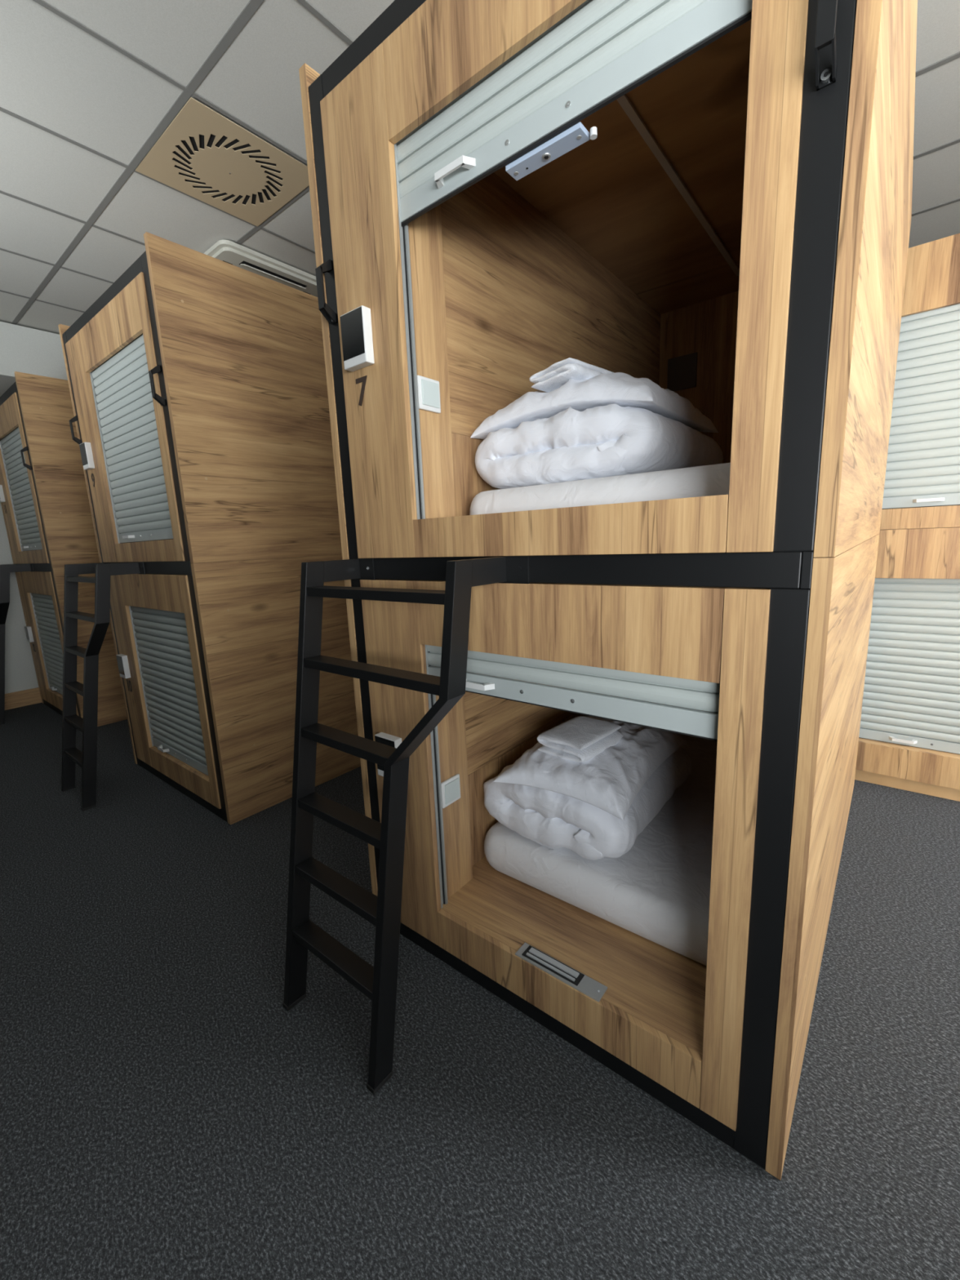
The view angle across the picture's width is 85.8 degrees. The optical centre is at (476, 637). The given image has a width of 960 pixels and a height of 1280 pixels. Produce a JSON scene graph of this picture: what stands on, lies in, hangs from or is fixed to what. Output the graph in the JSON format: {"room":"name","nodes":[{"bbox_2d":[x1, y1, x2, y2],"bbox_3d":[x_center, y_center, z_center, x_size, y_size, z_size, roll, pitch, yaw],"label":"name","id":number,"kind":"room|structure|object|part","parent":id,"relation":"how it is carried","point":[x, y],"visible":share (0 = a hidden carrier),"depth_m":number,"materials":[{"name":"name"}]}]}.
{"room":"dormitory","nodes":[
{"label":"dormitory","id":0,"kind":"room"},
{"bbox_2d":[0,502,39,693],"bbox_3d":[-3.412,-1.052,5.258,0.100,2.979,6.700,6,14,39],"label":"wall","id":1,"kind":"structure","parent":0,"point":[20,668],"depth_m":4.52,"materials":[{"name":"white paint"}]},
{"bbox_2d":[4,687,42,710],"bbox_3d":[-3.308,0.347,5.486,0.016,0.140,6.700,6,14,39],"label":"baseboard","id":2,"kind":"structure","parent":1,"relation":"attached to","point":[29,696],"depth_m":4.59,"materials":[{"name":"brown wood"}]},
{"bbox_2d":[0,321,67,396],"bbox_3d":[-3.108,-2.282,4.732,0.820,0.365,6.700,6,14,39],"label":"wall","id":3,"kind":"structure","parent":1,"relation":"attached to","point":[24,349],"depth_m":3.84,"materials":[{"name":"white paint"}]},
{"bbox_2d":[0,702,959,1279],"bbox_3d":[0.039,0.804,2.828,8.810,0.050,6.900,6,14,39],"label":"floor","id":4,"kind":"structure","parent":0,"point":[165,1115],"depth_m":1.23,"materials":[{"name":"grey carpet"}]},
{"bbox_2d":[0,563,34,724],"bbox_3d":[-3.792,0.049,4.179,0.619,1.250,0.389,6,14,39],"label":"ladder","id":5,"kind":"object","parent":4,"relation":"on","point":[5,570],"visible":1,"depth_m":4.03,"materials":[{"name":"black metal"}]},
{"bbox_3d":[-3.556,-0.536,4.014,0.024,0.058,0.134,6,14,39],"label":"bracket arm","id":6,"kind":"part","parent":5,"relation":"part of"},
{"bbox_3d":[-3.489,-0.544,4.048,0.084,0.062,0.005,6,14,39],"label":"bracket plate","id":7,"kind":"part","parent":5,"relation":"part of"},
{"bbox_2d":[0,371,127,726],"bbox_3d":[-2.869,-0.754,4.815,1.248,2.514,2.090,6,14,39],"label":"pod","id":8,"kind":"object","parent":4,"relation":"on","point":[44,500],"visible":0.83,"depth_m":3.80,"materials":[{"name":"brown wood"}]},
{"bbox_3d":[-3.528,-1.743,3.858,1.070,0.059,0.060,6,14,39],"label":"frame rail","id":9,"kind":"part","parent":8,"relation":"part of","materials":[{"name":"black metal"}]},
{"bbox_3d":[-3.477,-1.605,3.808,0.768,0.191,0.018,6,14,39],"label":"rail","id":10,"kind":"part","parent":8,"relation":"part of","materials":[{"name":"brown wood"}]},
{"bbox_3d":[-3.744,-1.136,4.165,0.012,0.880,0.030,6,14,39],"label":"guide rail","id":11,"kind":"part","parent":8,"relation":"part of","materials":[{"name":"grey"}]},
{"bbox_2d":[0,426,40,544],"bbox_3d":[-3.441,-1.133,3.917,0.785,0.838,0.018,6,14,39],"label":"roller shutter","id":12,"kind":"object","parent":8,"relation":"hanging from","point":[15,476],"depth_m":3.98,"materials":[{"name":"silver metal"}]},
{"bbox_3d":[-3.100,-1.230,3.552,0.022,0.152,0.042,6,14,39],"label":"grab handle","id":13,"kind":"part","parent":8,"relation":"part of","materials":[{"name":"black metal"}]},
{"bbox_3d":[-3.891,0.014,4.551,0.060,1.190,0.060,6,14,39],"label":"frame post","id":14,"kind":"part","parent":8,"relation":"part of","materials":[{"name":"brown wood"}]},
{"bbox_3d":[-3.435,-0.619,3.994,0.768,0.098,0.018,6,14,39],"label":"rail","id":15,"kind":"part","parent":8,"relation":"part of","materials":[{"name":"brown wood"}]},
{"bbox_3d":[-3.065,-1.129,3.613,0.060,1.212,0.060,6,14,39],"label":"frame post","id":16,"kind":"part","parent":8,"relation":"part of","materials":[{"name":"brown wood"}]},
{"bbox_3d":[-3.427,-0.424,4.031,0.768,0.173,0.018,6,14,39],"label":"rail","id":17,"kind":"part","parent":8,"relation":"part of","materials":[{"name":"brown wood"}]},
{"bbox_3d":[-3.484,-0.552,4.087,1.174,0.060,0.062,6,14,39],"label":"frame rail","id":18,"kind":"part","parent":8,"relation":"part of","materials":[{"name":"black metal"}]},
{"bbox_3d":[-3.695,0.024,4.384,0.012,0.854,0.030,6,14,39],"label":"guide rail","id":19,"kind":"part","parent":8,"relation":"part of","materials":[{"name":"grey metal"}]},
{"bbox_2d":[31,592,62,688],"bbox_3d":[-3.392,0.026,4.137,0.785,0.812,0.018,6,14,39],"label":"roller shutter","id":20,"kind":"object","parent":8,"relation":"hanging from","point":[42,611],"depth_m":4.23,"materials":[{"name":"silver metal"}]},
{"bbox_3d":[-3.310,-0.183,5.322,0.028,1.238,2.031,6,14,39],"label":"panel","id":21,"kind":"part","parent":8,"relation":"part of","materials":[{"name":"brown wood"}]},
{"bbox_3d":[-3.428,0.616,4.304,1.070,0.059,0.060,6,14,39],"label":"frame rail","id":22,"kind":"part","parent":8,"relation":"part of","materials":[{"name":"black metal"}]},
{"bbox_3d":[-3.386,0.540,4.214,0.768,0.122,0.018,6,14,39],"label":"rail","id":23,"kind":"part","parent":8,"relation":"part of","materials":[{"name":"brown wood"}]},
{"bbox_3d":[-2.414,-1.313,4.330,0.028,1.273,2.031,6,14,39],"label":"panel","id":24,"kind":"part","parent":8,"relation":"part of","materials":[{"name":"brown wood"}]},
{"bbox_3d":[-3.012,0.110,3.847,0.060,1.190,0.060,6,14,39],"label":"frame post","id":25,"kind":"part","parent":8,"relation":"part of","materials":[{"name":"black metal"}]},
{"bbox_3d":[-2.362,-0.080,4.563,0.028,1.238,2.031,6,14,39],"label":"panel","id":26,"kind":"part","parent":8,"relation":"part of","materials":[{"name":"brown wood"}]},
{"bbox_2d":[60,561,145,811],"bbox_3d":[-2.006,0.244,2.749,0.619,1.250,0.389,6,14,39],"label":"ladder","id":27,"kind":"object","parent":4,"relation":"on","point":[86,759],"visible":1,"depth_m":2.68,"materials":[{"name":"black metal"}]},
{"bbox_3d":[-2.184,-0.387,2.917,0.024,0.058,0.134,6,14,39],"label":"bracket arm","id":28,"kind":"part","parent":27,"relation":"part of"},
{"bbox_3d":[-1.770,-0.342,2.585,0.024,0.058,0.134,6,14,39],"label":"bracket arm","id":29,"kind":"part","parent":27,"relation":"part of"},
{"bbox_3d":[-1.702,-0.349,2.619,0.084,0.062,0.005,6,14,39],"label":"bracket plate","id":30,"kind":"part","parent":27,"relation":"part of","materials":[{"name":"black metal"}]},
{"bbox_2d":[57,231,360,824],"bbox_3d":[-1.083,-0.559,3.386,1.248,2.514,2.090,6,14,39],"label":"pod","id":31,"kind":"object","parent":4,"relation":"on","point":[197,380],"visible":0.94,"depth_m":2.48,"materials":[{"name":"brown wood"}]},
{"bbox_3d":[-2.195,-1.132,2.827,0.022,0.152,0.042,6,14,39],"label":"grab handle","id":32,"kind":"part","parent":31,"relation":"part of","materials":[{"name":"black metal"}]},
{"bbox_3d":[-1.576,-1.222,3.659,0.028,1.273,2.031,6,14,39],"label":"panel","id":33,"kind":"part","parent":31,"relation":"part of","materials":[{"name":"brown wood"}]},
{"bbox_3d":[-2.158,-1.030,2.887,0.060,1.212,0.060,6,14,39],"label":"frame post","id":34,"kind":"part","parent":31,"relation":"part of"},
{"bbox_3d":[-1.742,-1.548,2.428,1.070,0.059,0.060,6,14,39],"label":"frame rail","id":35,"kind":"part","parent":31,"relation":"part of","materials":[{"name":"black metal"}]},
{"bbox_3d":[-1.958,-0.941,2.736,0.012,0.880,0.030,6,14,39],"label":"guide rail","id":36,"kind":"part","parent":31,"relation":"part of","materials":[{"name":"grey metal"}]},
{"bbox_3d":[-1.691,-1.410,2.378,0.768,0.191,0.018,6,14,39],"label":"rail","id":37,"kind":"part","parent":31,"relation":"part of","materials":[{"name":"brown wood"}]},
{"bbox_3d":[-2.105,0.209,3.121,0.060,1.190,0.060,6,14,39],"label":"frame post","id":38,"kind":"part","parent":31,"relation":"part of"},
{"bbox_3d":[-1.810,-0.519,2.681,0.108,0.014,0.026,6,14,39],"label":"pull handle","id":39,"kind":"part","parent":31,"relation":"part of","materials":[{"name":"white plastic"}]},
{"bbox_2d":[91,333,171,533],"bbox_3d":[-1.655,-0.939,2.488,0.785,0.838,0.018,6,14,39],"label":"roller shutter","id":40,"kind":"object","parent":31,"relation":"hanging from","point":[122,398],"depth_m":2.49,"materials":[{"name":"silver metal"}]},
{"bbox_3d":[-1.909,0.218,2.955,0.012,0.854,0.030,6,14,39],"label":"guide rail","id":41,"kind":"part","parent":31,"relation":"part of","materials":[{"name":"grey"}]},
{"bbox_3d":[-1.649,-0.424,2.565,0.768,0.098,0.018,6,14,39],"label":"rail","id":42,"kind":"part","parent":31,"relation":"part of","materials":[{"name":"brown wood"}]},
{"bbox_3d":[-1.698,-0.358,2.658,1.174,0.060,0.062,6,14,39],"label":"frame rail","id":43,"kind":"part","parent":31,"relation":"part of","materials":[{"name":"black metal"}]},
{"bbox_3d":[-1.641,-0.229,2.602,0.768,0.173,0.018,6,14,39],"label":"rail","id":44,"kind":"part","parent":31,"relation":"part of","materials":[{"name":"brown wood"}]},
{"bbox_3d":[-1.314,-1.036,2.122,0.022,0.152,0.042,6,14,39],"label":"grab handle","id":45,"kind":"part","parent":31,"relation":"part of","materials":[{"name":"black metal"}]},
{"bbox_3d":[-1.762,0.627,2.897,0.108,0.014,0.026,6,14,39],"label":"pull handle","id":46,"kind":"part","parent":31,"relation":"part of","materials":[{"name":"white plastic"}]},
{"bbox_3d":[-1.279,-0.934,2.183,0.060,1.212,0.060,6,14,39],"label":"frame post","id":47,"kind":"part","parent":31,"relation":"part of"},
{"bbox_2d":[130,605,206,764],"bbox_3d":[-1.605,0.221,2.707,0.785,0.812,0.018,6,14,39],"label":"roller shutter","id":48,"kind":"object","parent":31,"relation":"hanging from","point":[160,640],"depth_m":2.72,"materials":[{"name":"silver metal"}]},
{"bbox_3d":[-1.642,0.811,2.874,1.070,0.059,0.060,6,14,39],"label":"frame rail","id":49,"kind":"part","parent":31,"relation":"part of","materials":[{"name":"black metal"}]},
{"bbox_3d":[-1.600,0.735,2.784,0.768,0.122,0.018,6,14,39],"label":"rail","id":50,"kind":"part","parent":31,"relation":"part of","materials":[{"name":"brown wood"}]},
{"bbox_3d":[-1.226,0.304,2.418,0.060,1.190,0.060,6,14,39],"label":"frame post","id":51,"kind":"part","parent":31,"relation":"part of","materials":[{"name":"black metal"}]},
{"bbox_3d":[-1.524,0.011,3.893,0.028,1.238,2.031,6,14,39],"label":"panel","id":52,"kind":"part","parent":31,"relation":"part of","materials":[{"name":"brown wood"}]},
{"bbox_3d":[-0.628,-1.119,2.900,0.028,1.273,2.031,6,14,39],"label":"panel","id":53,"kind":"part","parent":31,"relation":"part of","materials":[{"name":"brown wood"}]},
{"bbox_3d":[-0.575,0.115,3.134,0.028,1.238,2.031,6,14,39],"label":"panel","id":54,"kind":"part","parent":31,"relation":"part of","materials":[{"name":"brown wood"}]},
{"bbox_2d":[282,555,529,1094],"bbox_3d":[-0.220,0.439,1.320,0.619,1.250,0.389,6,14,39],"label":"ladder","id":55,"kind":"object","parent":4,"relation":"on","point":[378,983],"visible":1,"depth_m":1.27,"materials":[{"name":"black metal"}]},
{"bbox_3d":[-0.398,-0.192,1.487,0.024,0.058,0.134,6,14,39],"label":"bracket arm","id":56,"kind":"part","parent":55,"relation":"part of"},
{"bbox_3d":[-0.331,-0.200,1.521,0.084,0.062,0.005,6,14,39],"label":"bracket plate","id":57,"kind":"part","parent":55,"relation":"part of","materials":[{"name":"black metal"}]},
{"bbox_3d":[0.017,-0.147,1.155,0.024,0.058,0.134,6,14,39],"label":"bracket arm","id":58,"kind":"part","parent":55,"relation":"part of"},
{"bbox_3d":[0.084,-0.155,1.190,0.084,0.062,0.005,6,14,39],"label":"bracket plate","id":59,"kind":"part","parent":55,"relation":"part of","materials":[{"name":"black metal"}]},
{"bbox_2d":[298,0,917,1180],"bbox_3d":[0.703,-0.365,1.956,1.248,2.514,2.090,6,14,39],"label":"pod","id":60,"kind":"object","parent":4,"relation":"on","point":[708,202],"visible":0.8,"depth_m":1.17,"materials":[{"name":"brown wood"}]},
{"bbox_3d":[-0.408,-0.937,1.398,0.022,0.152,0.042,6,14,39],"label":"grab handle","id":61,"kind":"part","parent":60,"relation":"part of","materials":[{"name":"black metal"}]},
{"bbox_3d":[0.210,-1.028,2.230,0.028,1.273,2.031,6,14,39],"label":"panel","id":62,"kind":"part","parent":60,"relation":"part of","materials":[{"name":"brown wood"}]},
{"bbox_3d":[-0.372,-0.835,1.458,0.060,1.212,0.060,6,14,39],"label":"frame post","id":63,"kind":"part","parent":60,"relation":"part of","materials":[{"name":"black metal"}]},
{"bbox_3d":[-0.319,0.403,1.692,0.060,1.190,0.060,6,14,39],"label":"frame post","id":64,"kind":"part","parent":60,"relation":"part of","materials":[{"name":"black metal"}]},
{"bbox_3d":[0.044,-1.353,0.999,1.070,0.059,0.060,6,14,39],"label":"frame rail","id":65,"kind":"part","parent":60,"relation":"part of","materials":[{"name":"black metal"}]},
{"bbox_3d":[0.262,0.206,2.463,0.028,1.238,2.031,6,14,39],"label":"panel","id":66,"kind":"part","parent":60,"relation":"part of","materials":[{"name":"brown wood"}]},
{"bbox_3d":[-0.172,-0.747,1.306,0.012,0.880,0.030,6,14,39],"label":"guide rail","id":67,"kind":"part","parent":60,"relation":"part of","materials":[{"name":"grey metal"}]},
{"bbox_2d":[417,375,440,413],"bbox_3d":[-0.128,-0.646,1.377,0.009,0.082,0.082,6,14,39],"label":"light switch","id":68,"kind":"object","parent":60,"relation":"attached to","point":[428,387],"depth_m":1.37,"materials":[{"name":"grey plastic"}]},
{"bbox_3d":[-0.122,0.413,1.526,0.012,0.854,0.030,6,14,39],"label":"guide rail","id":69,"kind":"part","parent":60,"relation":"part of","materials":[{"name":"grey metal"}]},
{"bbox_2d":[440,773,460,808],"bbox_3d":[-0.081,0.473,1.589,0.009,0.082,0.082,6,14,39],"label":"light switch","id":70,"kind":"object","parent":60,"relation":"attached to","point":[450,783],"depth_m":1.58,"materials":[{"name":"grey plastic"}]},
{"bbox_3d":[-0.053,-1.011,1.121,0.108,0.014,0.026,6,14,39],"label":"pull handle","id":71,"kind":"part","parent":60,"relation":"part of","materials":[{"name":"white plastic"}]},
{"bbox_3d":[-0.005,0.123,1.336,0.108,0.014,0.026,6,14,39],"label":"pull handle","id":72,"kind":"part","parent":60,"relation":"part of","materials":[{"name":"white plastic"}]},
{"bbox_3d":[0.095,-1.215,0.949,0.768,0.191,0.018,6,14,39],"label":"rail","id":73,"kind":"part","parent":60,"relation":"part of","materials":[{"name":"brown wood"}]},
{"bbox_3d":[0.139,-0.969,1.035,0.172,0.010,0.041,6,14,39],"label":"armature plate","id":74,"kind":"part","parent":60,"relation":"part of","materials":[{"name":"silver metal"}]},
{"bbox_2d":[395,0,706,199],"bbox_3d":[0.117,-1.087,0.994,0.785,0.139,0.018,6,14,39],"label":"roller shutter","id":75,"kind":"object","parent":60,"relation":"hanging from","point":[592,39],"depth_m":0.99,"materials":[{"name":"silver metal"}]},
{"bbox_3d":[0.144,1.006,1.445,1.070,0.059,0.060,6,14,39],"label":"frame rail","id":76,"kind":"part","parent":60,"relation":"part of","materials":[{"name":"black metal"}]},
{"bbox_3d":[0.186,0.929,1.355,0.768,0.122,0.018,6,14,39],"label":"rail","id":77,"kind":"part","parent":60,"relation":"part of","materials":[{"name":"brown wood"}]},
{"bbox_3d":[0.137,-0.229,1.136,0.768,0.098,0.018,6,14,39],"label":"rail","id":78,"kind":"part","parent":60,"relation":"part of","materials":[{"name":"brown wood"}]},
{"bbox_3d":[0.145,-0.034,1.173,0.768,0.173,0.018,6,14,39],"label":"rail","id":79,"kind":"part","parent":60,"relation":"part of","materials":[{"name":"brown wood"}]},
{"bbox_2d":[426,644,719,713],"bbox_3d":[0.166,0.066,1.212,0.785,0.100,0.018,6,14,39],"label":"roller shutter","id":80,"kind":"object","parent":60,"relation":"hanging from","point":[690,694],"depth_m":1.14,"materials":[{"name":"silver metal"}]},
{"bbox_3d":[0.088,-0.163,1.228,1.174,0.060,0.062,6,14,39],"label":"frame rail","id":81,"kind":"part","parent":60,"relation":"part of","materials":[{"name":"black metal"}]},
{"bbox_2d":[469,462,730,515],"bbox_3d":[0.808,-0.472,1.913,0.881,0.132,1.652,6,14,39],"label":"mattress","id":82,"kind":"object","parent":60,"relation":"on","point":[712,479],"visible":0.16,"depth_m":1.26,"materials":[{"name":"white fabric"}]},
{"bbox_2d":[475,404,723,488],"bbox_3d":[0.412,-0.572,1.666,0.585,0.202,0.705,6,14,39],"label":"duvet","id":83,"kind":"object","parent":82,"relation":"on","point":[610,440],"visible":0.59,"depth_m":1.38,"materials":[{"name":"white fabric"}]},
{"bbox_2d":[470,372,718,439],"bbox_3d":[0.379,-0.708,1.617,0.566,0.146,0.580,6,14,39],"label":"pillow","id":84,"kind":"object","parent":83,"relation":"on","point":[620,388],"visible":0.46,"depth_m":1.40,"materials":[{"name":"white fabric"}]},
{"bbox_2d":[529,357,614,392],"bbox_3d":[0.294,-0.750,1.514,0.157,0.055,0.269,8,15,44],"label":"towel","id":85,"kind":"object","parent":84,"relation":"on","point":[552,378],"visible":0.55,"depth_m":1.43,"materials":[{"name":"white fabric"}]},
{"bbox_2d":[484,732,717,966],"bbox_3d":[0.854,0.624,2.121,0.881,0.136,1.652,6,14,39],"label":"mattress","id":86,"kind":"object","parent":60,"relation":"on","point":[658,891],"visible":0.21,"depth_m":1.55,"materials":[{"name":"white fabric"}]},
{"bbox_2d":[483,746,692,860],"bbox_3d":[0.413,0.505,1.854,0.533,0.238,0.690,6,14,39],"label":"duvet","id":87,"kind":"object","parent":86,"relation":"on","point":[551,820],"visible":0.45,"depth_m":1.59,"materials":[{"name":"white fabric"}]},
{"bbox_2d":[493,715,687,820],"bbox_3d":[0.401,0.369,1.728,0.420,0.111,0.620,6,13,36],"label":"pillow","id":88,"kind":"object","parent":87,"relation":"on","point":[611,780],"visible":0.69,"depth_m":1.55,"materials":[{"name":"white fabric"}]},
{"bbox_2d":[537,715,623,762],"bbox_3d":[0.334,0.324,1.661,0.185,0.067,0.247,8,15,44],"label":"towel","id":89,"kind":"object","parent":88,"relation":"on","point":[580,739],"visible":0.99,"depth_m":1.61,"materials":[{"name":"white fabric"}]},
{"bbox_2d":[617,93,739,275],"bbox_3d":[0.670,-1.456,1.682,0.020,0.008,1.520,6,14,39],"label":"trim strip","id":90,"kind":"object","parent":60,"relation":"on","point":[628,106],"depth_m":1.62,"materials":[{"name":"grey"}]},
{"bbox_2d":[666,351,697,391],"bbox_3d":[1.044,-1.345,2.630,0.145,0.160,0.008,6,14,39],"label":"wall vent","id":91,"kind":"object","parent":60,"relation":"attached to","point":[682,367],"depth_m":2.63,"materials":[{"name":"grey"}]},
{"bbox_3d":[0.560,0.499,0.988,0.060,1.190,0.060,6,14,39],"label":"frame post","id":92,"kind":"part","parent":60,"relation":"part of","materials":[{"name":"black metal"}]},
{"bbox_3d":[0.507,-0.739,0.754,0.060,1.212,0.060,6,14,39],"label":"frame post","id":93,"kind":"part","parent":60,"relation":"part of","materials":[{"name":"black metal"}]},
{"bbox_3d":[1.211,0.309,1.704,0.028,1.238,2.031,6,14,39],"label":"panel","id":94,"kind":"part","parent":60,"relation":"part of","materials":[{"name":"brown wood"}]},
{"bbox_3d":[0.472,-0.841,0.693,0.022,0.152,0.042,6,14,39],"label":"grab handle","id":95,"kind":"part","parent":60,"relation":"part of","materials":[{"name":"black metal"}]},
{"bbox_3d":[1.158,-0.924,1.471,0.028,1.273,2.031,6,14,39],"label":"panel","id":96,"kind":"part","parent":60,"relation":"part of","materials":[{"name":"brown wood"}]},
{"bbox_2d":[854,233,959,801],"bbox_3d":[2.751,-0.587,2.911,1.310,2.424,1.900,6,14,39],"label":"pod","id":97,"kind":"object","parent":4,"relation":"on","point":[912,686],"visible":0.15,"depth_m":2.36,"materials":[{"name":"brown wood"}]},
{"bbox_3d":[2.079,0.505,2.523,0.108,0.014,0.026,6,14,39],"label":"pull handle","id":98,"kind":"part","parent":97,"relation":"part of","materials":[{"name":"white plastic"}]},
{"bbox_3d":[2.199,0.627,2.400,0.776,0.149,0.018,6,14,39],"label":"rail","id":99,"kind":"part","parent":97,"relation":"part of","materials":[{"name":"brown wood"}]},
{"bbox_2d":[859,577,959,742],"bbox_3d":[2.216,0.102,2.350,0.793,0.800,0.018,6,14,39],"label":"roller shutter","id":100,"kind":"object","parent":97,"relation":"hanging from","point":[912,686],"depth_m":2.46,"materials":[{"name":"silver metal"}]},
{"bbox_3d":[2.157,-0.360,2.214,0.776,0.222,0.018,6,14,39],"label":"rail","id":101,"kind":"part","parent":97,"relation":"part of","materials":[{"name":"brown wood"}]},
{"bbox_3d":[2.150,-0.516,2.184,0.776,0.092,0.018,6,14,39],"label":"rail","id":102,"kind":"part","parent":97,"relation":"part of","materials":[{"name":"brown wood"}]},
{"bbox_2d":[883,303,959,497],"bbox_3d":[2.148,-1.006,2.115,0.793,0.793,0.018,6,14,39],"label":"roller shutter","id":103,"kind":"object","parent":97,"relation":"hanging from","point":[923,460],"depth_m":2.26,"materials":[{"name":"silver metal"}]},
{"bbox_3d":[2.004,-0.608,2.293,0.108,0.014,0.026,6,14,39],"label":"pull handle","id":104,"kind":"part","parent":97,"relation":"part of","materials":[{"name":"white plastic"}]},
{"bbox_3d":[2.109,-1.489,2.000,0.776,0.261,0.018,6,14,39],"label":"rail","id":105,"kind":"part","parent":97,"relation":"part of","materials":[{"name":"brown wood"}]},
{"bbox_2d":[0,0,959,334],"bbox_3d":[-0.087,-2.170,2.266,8.810,0.051,6.900,6,14,39],"label":"ceiling","id":106,"kind":"structure","parent":0,"point":[55,75],"depth_m":2.04,"materials":[{"name":"tile"}]},
{"bbox_2d":[135,97,309,226],"bbox_3d":[-1.120,-2.107,2.342,0.574,0.011,0.574,6,14,39],"label":"ceiling vent","id":107,"kind":"object","parent":106,"relation":"in","point":[202,154],"visible":0.99,"depth_m":2.30,"materials":[{"name":"beige metal"}]},
{"bbox_2d":[203,240,317,296],"bbox_3d":[-1.445,-2.249,3.328,0.720,0.057,0.720,6,14,39],"label":"air conditioner","id":108,"kind":"object","parent":106,"relation":"attached to","point":[228,251],"visible":0.18,"depth_m":3.06,"materials":[{"name":"grey plastic"}]},
{"bbox_2d":[0,0,959,324],"bbox_3d":[-0.086,-2.142,2.271,8.610,0.004,6.700,6,14,39],"label":"ceiling grid","id":109,"kind":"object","parent":106,"relation":"attached to","point":[252,6],"depth_m":2.12,"materials":[{"name":"grey metal"}]},
{"bbox_2d":[891,527,946,529],"bbox_3d":[2.107,-1.262,5.132,8.610,2.979,0.100,6,14,39],"label":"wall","id":110,"kind":"structure","parent":0,"point":[938,527],"depth_m":4.04,"materials":[{"name":"brown wood"}]}
]}

